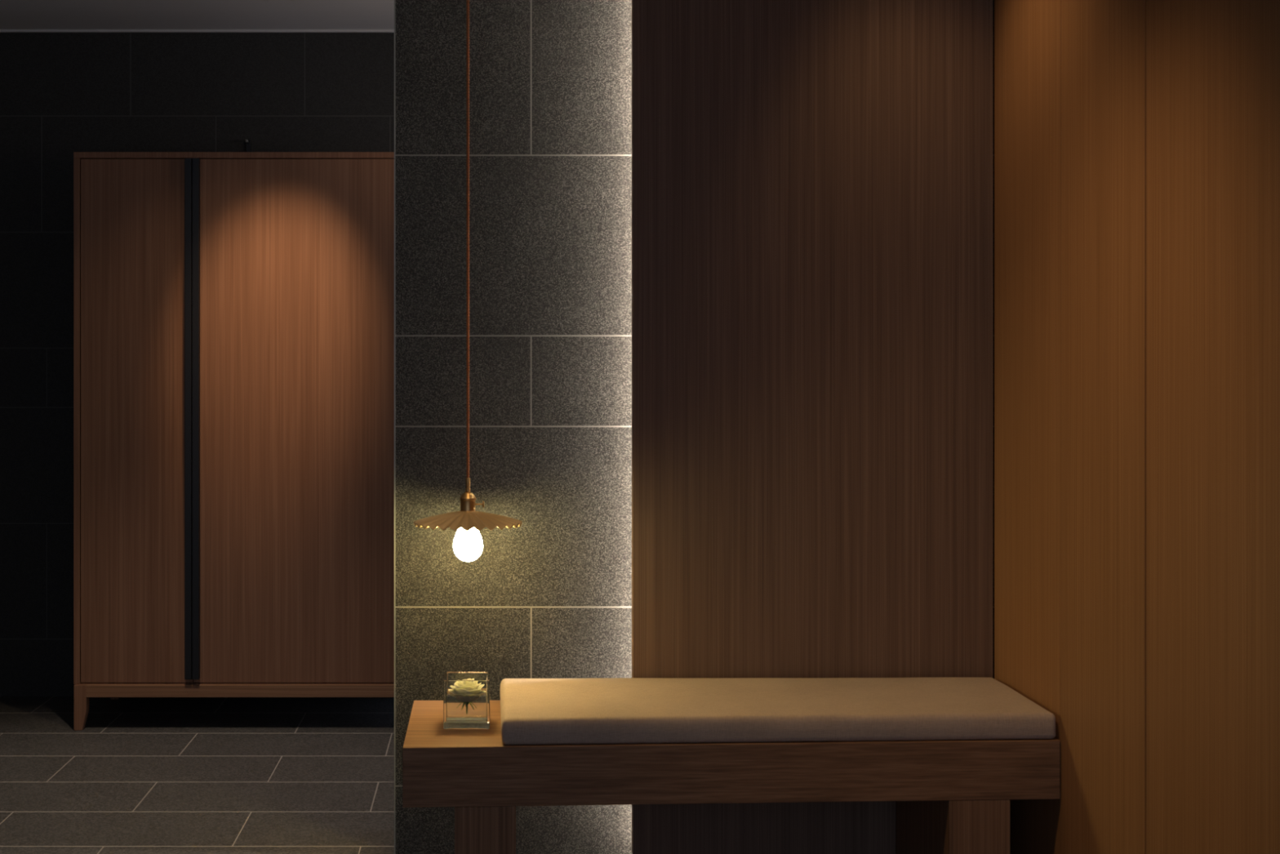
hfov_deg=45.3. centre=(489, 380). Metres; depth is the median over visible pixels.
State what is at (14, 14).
ceiling
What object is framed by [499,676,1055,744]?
bench cushion
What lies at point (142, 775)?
floor
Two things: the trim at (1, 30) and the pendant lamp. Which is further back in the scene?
the trim at (1, 30)
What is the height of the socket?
0.086 m
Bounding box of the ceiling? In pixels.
[0,0,394,29]
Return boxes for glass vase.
[443,671,489,728]
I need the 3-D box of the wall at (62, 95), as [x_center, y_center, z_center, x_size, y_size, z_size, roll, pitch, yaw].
[-0.300,-0.069,6.260,4.600,2.720,0.100,0,0,0]
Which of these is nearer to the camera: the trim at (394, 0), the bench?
the bench
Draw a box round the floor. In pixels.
[0,696,394,853]
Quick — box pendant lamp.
[413,0,522,561]
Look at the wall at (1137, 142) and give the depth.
3.15 m
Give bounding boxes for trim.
[0,29,394,32]
[394,0,395,853]
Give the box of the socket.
[459,492,475,511]
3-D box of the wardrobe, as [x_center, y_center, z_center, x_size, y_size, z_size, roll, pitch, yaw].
[-0.899,0.225,5.882,1.274,2.133,0.582,0,0,0]
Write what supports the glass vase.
on the bench
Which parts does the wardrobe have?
leg, leg, door, handle, handle, rail, door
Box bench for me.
[402,700,1060,853]
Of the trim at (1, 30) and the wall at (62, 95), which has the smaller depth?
the trim at (1, 30)
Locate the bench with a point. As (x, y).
(950, 796)
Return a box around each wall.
[0,32,394,696]
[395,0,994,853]
[631,0,993,853]
[994,0,1279,853]
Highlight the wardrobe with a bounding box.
[73,151,394,730]
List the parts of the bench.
leg, seat, leg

